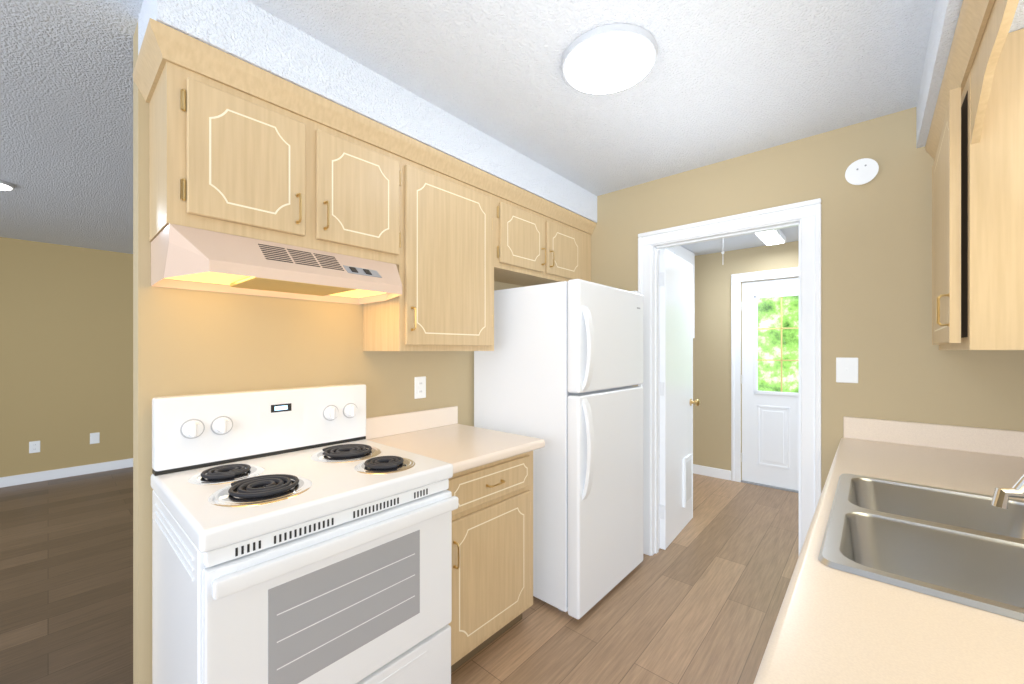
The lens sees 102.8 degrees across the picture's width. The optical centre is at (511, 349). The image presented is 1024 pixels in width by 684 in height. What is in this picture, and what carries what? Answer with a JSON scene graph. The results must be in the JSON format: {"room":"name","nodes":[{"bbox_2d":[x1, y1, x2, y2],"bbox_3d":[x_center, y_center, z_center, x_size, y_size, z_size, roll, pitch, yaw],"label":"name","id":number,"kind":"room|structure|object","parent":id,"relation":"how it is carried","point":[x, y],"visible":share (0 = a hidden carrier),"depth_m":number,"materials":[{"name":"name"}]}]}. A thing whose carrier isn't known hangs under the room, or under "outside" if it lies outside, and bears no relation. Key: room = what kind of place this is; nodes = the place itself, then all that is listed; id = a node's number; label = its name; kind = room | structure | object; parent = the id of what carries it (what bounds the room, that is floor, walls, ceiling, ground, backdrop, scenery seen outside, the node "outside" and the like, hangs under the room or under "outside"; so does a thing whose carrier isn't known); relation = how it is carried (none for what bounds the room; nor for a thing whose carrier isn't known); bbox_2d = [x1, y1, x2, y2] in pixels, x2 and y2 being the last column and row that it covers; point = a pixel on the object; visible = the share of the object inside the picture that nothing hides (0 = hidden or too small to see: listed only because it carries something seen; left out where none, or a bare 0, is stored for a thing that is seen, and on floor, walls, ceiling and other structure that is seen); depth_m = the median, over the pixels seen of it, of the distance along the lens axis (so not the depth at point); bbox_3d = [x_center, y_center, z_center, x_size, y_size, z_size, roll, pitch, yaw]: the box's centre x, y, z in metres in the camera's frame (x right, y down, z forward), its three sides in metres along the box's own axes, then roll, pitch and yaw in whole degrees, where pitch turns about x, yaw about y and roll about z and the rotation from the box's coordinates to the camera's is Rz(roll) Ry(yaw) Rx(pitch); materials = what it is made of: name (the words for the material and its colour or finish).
{"room":"kitchen","nodes":[
{"label":"kitchen","id":0,"kind":"room"},
{"bbox_2d":[0,237,132,476],"bbox_3d":[-4.484,0.120,4.713,0.120,2.460,4.580,0,0,41],"label":"wall","id":1,"kind":"structure","parent":0,"point":[66,350],"depth_m":4.33,"materials":[{"name":"brown paint"}]},
{"bbox_2d":[29,441,39,452],"bbox_3d":[-4.872,0.990,4.175,0.008,0.118,0.075,0,0,41],"label":"outlet","id":2,"kind":"object","parent":1,"relation":"attached to","point":[34,446],"visible":1,"depth_m":4.17,"materials":[{"name":"white plastic"}]},
{"bbox_2d":[0,458,132,487],"bbox_3d":[-4.430,1.300,4.672,0.014,0.100,4.290,0,0,41],"label":"baseboard","id":3,"kind":"structure","parent":1,"relation":"attached to","point":[8,481],"depth_m":4.32,"materials":[{"name":"white wood"}]},
{"bbox_2d":[90,432,99,443],"bbox_3d":[-4.588,0.970,4.498,0.006,0.118,0.075,0,0,41],"label":"outlet","id":4,"kind":"object","parent":1,"relation":"attached to","point":[94,438],"visible":1,"depth_m":4.50,"materials":[{"name":"white plastic"}]},
{"bbox_2d":[133,22,524,683],"bbox_3d":[0.221,0.120,3.138,0.120,2.460,4.600,0,0,41],"label":"wall","id":5,"kind":"structure","parent":0,"point":[187,342],"depth_m":1.56,"materials":[{"name":"beige paint"}]},
{"bbox_2d":[141,23,404,265],"bbox_3d":[-0.855,-0.645,1.577,0.327,0.548,0.780,0,0,41],"label":"upper cabinet","id":6,"kind":"object","parent":5,"relation":"attached to","point":[239,147],"depth_m":1.36,"materials":[{"name":"brown wood"}]},
{"bbox_2d":[151,223,401,303],"bbox_3d":[-0.810,-0.292,1.525,0.462,0.149,0.753,0,0,41],"label":"range hood","id":7,"kind":"object","parent":6,"relation":"attached to","point":[185,257],"visible":1,"depth_m":1.37,"materials":[{"name":"beige metal"}]},
{"bbox_2d":[415,376,425,398],"bbox_3d":[-0.498,0.204,2.225,0.008,0.118,0.075,0,0,41],"label":"outlet","id":8,"kind":"object","parent":5,"relation":"attached to","point":[420,387],"visible":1,"depth_m":2.22,"materials":[{"name":"white plastic"}]},
{"bbox_2d":[363,135,500,350],"bbox_3d":[-0.401,-0.457,2.092,0.327,0.923,0.592,0,0,41],"label":"upper cabinet","id":9,"kind":"object","parent":5,"relation":"attached to","point":[449,273],"depth_m":1.94,"materials":[{"name":"brown wood"}]},
{"bbox_2d":[501,179,595,285],"bbox_3d":[0.131,-0.684,2.696,0.327,0.468,1.018,0,0,41],"label":"upper cabinet","id":10,"kind":"object","parent":5,"relation":"attached to","point":[543,241],"depth_m":2.52,"materials":[{"name":"brown wood"}]},
{"bbox_2d":[0,467,798,683],"bbox_3d":[-0.992,1.380,3.328,7.190,0.060,7.120,0,0,41],"label":"floor","id":11,"kind":"structure","parent":0,"point":[699,599],"depth_m":2.19,"materials":[{"name":"brown wood"}]},
{"bbox_2d":[151,384,457,683],"bbox_3d":[-0.695,0.754,1.419,0.720,1.192,0.754,0,0,41],"label":"stove","id":12,"kind":"object","parent":11,"relation":"on","point":[301,535],"visible":1,"depth_m":1.24,"materials":[{"name":"white metal"}]},
{"bbox_2d":[366,406,544,672],"bbox_3d":[-0.287,0.840,1.972,0.656,1.020,0.611,0,0,41],"label":"base cabinet","id":13,"kind":"object","parent":11,"relation":"on","point":[491,484],"visible":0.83,"depth_m":1.80,"materials":[{"name":"brown wood"}]},
{"bbox_2d":[474,279,642,619],"bbox_3d":[0.314,0.494,2.506,0.796,1.720,0.758,0,0,41],"label":"fridge","id":14,"kind":"object","parent":11,"relation":"on","point":[559,369],"visible":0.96,"depth_m":2.16,"materials":[{"name":"white painted metal"},{"name":"white plastic"}]},
{"bbox_2d":[753,416,1023,683],"bbox_3d":[0.485,0.840,0.253,0.663,1.020,4.216,0,0,41],"label":"countertop","id":15,"kind":"structure","parent":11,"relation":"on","point":[833,626],"depth_m":0.68,"materials":[{"name":"beige laminate"}]},
{"bbox_2d":[818,474,1023,620],"bbox_3d":[1.092,0.378,0.937,0.570,0.434,0.790,0,0,41],"label":"sink","id":16,"kind":"object","parent":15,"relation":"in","point":[963,547],"visible":0.77,"depth_m":0.99,"materials":[{"name":"silver metal"}]},
{"bbox_2d":[0,0,935,253],"bbox_3d":[-1.872,-1.140,2.330,7.190,0.060,4.460,0,0,41],"label":"ceiling","id":17,"kind":"structure","parent":0,"point":[722,80],"depth_m":1.69,"materials":[{"name":"white paint"}]},
{"bbox_2d":[0,180,14,190],"bbox_3d":[-3.428,-1.096,2.689,0.208,0.026,0.208,0,0,41],"label":"recessed light","id":18,"kind":"object","parent":17,"relation":"in","point":[6,186],"visible":1,"depth_m":2.72,"materials":[{"name":"white"}]},
{"bbox_2d":[138,0,596,222],"bbox_3d":[-0.320,-1.015,2.162,0.360,0.190,2.420,0,0,41],"label":"ceiling soffit","id":19,"kind":"structure","parent":17,"relation":"attached to","point":[251,33],"depth_m":1.54,"materials":[{"name":"white paint"}]},
{"bbox_2d":[561,23,657,94],"bbox_3d":[0.369,-1.096,1.568,0.358,0.026,0.358,0,0,41],"label":"ceiling light","id":20,"kind":"object","parent":17,"relation":"in","point":[609,59],"visible":1,"depth_m":1.52,"materials":[{"name":"white glass"}]},
{"bbox_2d":[916,0,1023,147],"bbox_3d":[0.592,-1.015,0.158,0.380,0.190,4.220,0,0,41],"label":"ceiling soffit","id":21,"kind":"object","parent":17,"relation":"attached to","point":[946,13],"depth_m":1.34,"materials":[{"name":"white paint"}]},
{"bbox_2d":[659,246,694,337],"bbox_3d":[1.188,-0.574,3.812,0.436,0.907,1.770,0,0,41],"label":"upper cabinet","id":22,"kind":"object","parent":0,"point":[683,253],"visible":0.15,"depth_m":4.21,"materials":[{"name":"white wood"}]},
{"bbox_2d":[681,226,798,255],"bbox_3d":[1.998,-1.100,3.264,2.620,0.140,2.060,0,0,41],"label":"ceiling","id":23,"kind":"structure","parent":0,"point":[791,234],"depth_m":3.96,"materials":[{"name":"white paint"}]},
{"bbox_2d":[754,229,785,244],"bbox_3d":[2.110,-1.001,3.406,0.160,0.054,1.000,0,0,41],"label":"light","id":24,"kind":"object","parent":23,"relation":"attached to","point":[772,237],"visible":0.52,"depth_m":3.54,"materials":[{"name":"white plastic"}]},
{"bbox_2d":[693,241,798,479],"bbox_3d":[2.639,0.160,3.992,2.380,2.380,0.120,0,0,41],"label":"wall","id":25,"kind":"structure","parent":0,"point":[714,272],"depth_m":4.32,"materials":[{"name":"beige paint"}]},
{"bbox_2d":[693,464,730,479],"bbox_3d":[1.984,1.300,4.481,0.750,0.100,0.014,0,0,41],"label":"baseboard","id":26,"kind":"structure","parent":25,"relation":"attached to","point":[697,469],"depth_m":4.34,"materials":[{"name":"white wood"}]},
{"bbox_2d":[731,267,798,492],"bbox_3d":[2.708,0.285,3.918,1.070,2.130,0.141,0,0,41],"label":"door frame","id":27,"kind":"structure","parent":25,"relation":"attached to","point":[737,280],"depth_m":4.19,"materials":[{"name":"white painted wood"}]},
{"bbox_2d":[741,277,798,490],"bbox_3d":[2.704,0.323,3.917,0.895,2.027,0.057,0,0,41],"label":"door","id":28,"kind":"structure","parent":25,"relation":"in","point":[770,439],"depth_m":4.05,"materials":[{"name":"white wood"}]},
{"bbox_2d":[591,107,1023,492],"bbox_3d":[1.277,0.120,2.447,2.380,2.460,0.120,0,0,41],"label":"wall","id":29,"kind":"structure","parent":0,"point":[876,275],"depth_m":1.99,"materials":[{"name":"beige paint"}]},
{"bbox_2d":[659,249,699,549],"bbox_3d":[1.211,0.332,3.032,0.175,2.026,0.686,0,0,41],"label":"door","id":30,"kind":"structure","parent":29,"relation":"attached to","point":[676,402],"depth_m":2.93,"materials":[{"name":"white wood"}]},
{"bbox_2d":[638,198,820,555],"bbox_3d":[1.258,0.287,2.464,0.978,2.125,0.162,0,0,41],"label":"trim","id":31,"kind":"structure","parent":29,"relation":"attached to","point":[805,216],"depth_m":2.25,"materials":[{"name":"white wood"}]},
{"bbox_2d":[836,357,857,382],"bbox_3d":[1.656,0.100,2.022,0.085,0.125,0.016,0,0,41],"label":"light switch","id":32,"kind":"object","parent":29,"relation":"attached to","point":[846,370],"visible":1,"depth_m":2.02,"materials":[{"name":"white plastic"}]},
{"bbox_2d":[845,158,878,184],"bbox_3d":[1.692,-0.860,1.980,0.124,0.124,0.026,0,0,41],"label":"smoke detector","id":33,"kind":"object","parent":29,"relation":"attached to","point":[861,171],"visible":0.98,"depth_m":1.97,"materials":[{"name":"white plastic"}]},
{"bbox_3d":[1.461,0.120,0.765,0.120,2.460,6.520,0,0,41],"label":"wall","id":34,"kind":"structure","parent":0,"visible":0},
{"bbox_2d":[925,24,1023,349],"bbox_3d":[1.740,-0.459,1.438,0.348,0.918,0.778,0,0,41],"label":"upper cabinet","id":35,"kind":"object","parent":34,"relation":"attached to","point":[974,146],"depth_m":1.21,"materials":[{"name":"brown wood"}]},
{"label":"outside","id":36,"kind":"structure","parent":0,"visible":0},
{"bbox_2d":[758,296,798,392],"bbox_3d":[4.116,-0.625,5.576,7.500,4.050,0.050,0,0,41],"label":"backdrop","id":37,"kind":"structure","parent":36,"point":[772,354],"depth_m":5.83,"materials":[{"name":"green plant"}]}
]}

